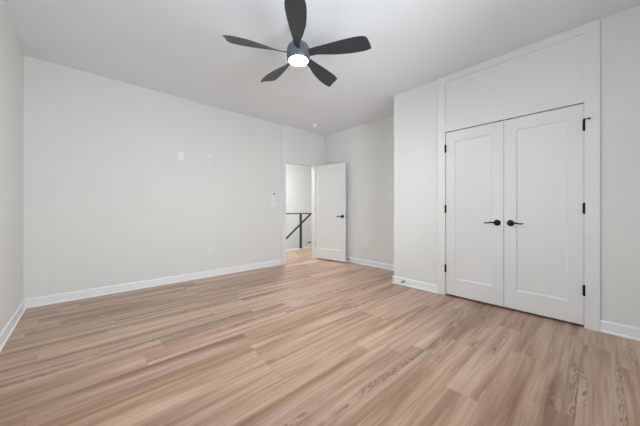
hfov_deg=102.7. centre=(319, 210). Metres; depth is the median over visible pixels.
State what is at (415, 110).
wall
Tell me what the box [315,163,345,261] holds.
door
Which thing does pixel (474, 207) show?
door
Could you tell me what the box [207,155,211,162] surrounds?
wall plate
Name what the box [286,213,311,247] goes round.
stair railing
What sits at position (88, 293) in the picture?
baseboard
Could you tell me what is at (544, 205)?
door
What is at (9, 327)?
baseboard
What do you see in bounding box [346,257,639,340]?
baseboard
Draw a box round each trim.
[281,124,320,264]
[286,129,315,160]
[286,161,315,258]
[286,247,311,251]
[437,19,599,331]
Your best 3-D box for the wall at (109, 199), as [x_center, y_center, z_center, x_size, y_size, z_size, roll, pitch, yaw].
[-0.709,-0.306,5.141,6.886,2.740,0.120,0,0,-43]
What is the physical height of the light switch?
0.117 m
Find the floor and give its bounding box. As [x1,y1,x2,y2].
[0,249,639,425]
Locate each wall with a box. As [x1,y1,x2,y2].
[0,0,22,332]
[23,55,324,298]
[286,163,311,249]
[325,115,393,264]
[394,5,639,327]
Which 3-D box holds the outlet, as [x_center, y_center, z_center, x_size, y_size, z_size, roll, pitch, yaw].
[-2.066,-0.807,3.807,0.072,0.117,0.008,0,0,-43]
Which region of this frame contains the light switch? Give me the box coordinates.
[271,201,275,206]
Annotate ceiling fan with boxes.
[222,0,370,86]
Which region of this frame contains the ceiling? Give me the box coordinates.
[2,0,639,135]
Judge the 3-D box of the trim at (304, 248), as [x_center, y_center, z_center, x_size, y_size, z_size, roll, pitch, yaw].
[-0.471,1.186,6.866,4.200,0.355,0.052,0,0,-43]
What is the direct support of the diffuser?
attached to the ceiling fan
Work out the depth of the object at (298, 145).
5.33 m
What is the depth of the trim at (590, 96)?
2.30 m
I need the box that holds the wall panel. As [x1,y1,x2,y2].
[446,34,583,123]
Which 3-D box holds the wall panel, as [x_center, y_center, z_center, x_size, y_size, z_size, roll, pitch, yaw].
[1.985,-1.336,2.766,0.004,0.524,1.210,0,0,-43]
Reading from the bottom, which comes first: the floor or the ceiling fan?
the floor
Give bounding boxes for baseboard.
[0,299,25,351]
[25,259,280,308]
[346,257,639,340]
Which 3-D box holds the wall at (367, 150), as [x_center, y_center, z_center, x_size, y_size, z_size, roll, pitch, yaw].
[1.761,-0.306,4.091,0.120,2.740,4.770,0,0,-43]
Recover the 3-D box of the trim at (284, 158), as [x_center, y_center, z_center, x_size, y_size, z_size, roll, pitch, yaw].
[-0.376,-0.306,5.354,1.047,2.740,0.018,0,0,-43]
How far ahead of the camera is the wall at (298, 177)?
8.20 m
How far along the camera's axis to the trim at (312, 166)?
5.63 m
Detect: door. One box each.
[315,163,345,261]
[445,121,503,306]
[504,104,590,324]
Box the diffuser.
[289,55,307,65]
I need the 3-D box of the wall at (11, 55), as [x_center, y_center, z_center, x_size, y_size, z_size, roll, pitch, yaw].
[-1.634,-0.306,0.970,0.120,2.740,5.010,0,0,-43]
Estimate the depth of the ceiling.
2.53 m

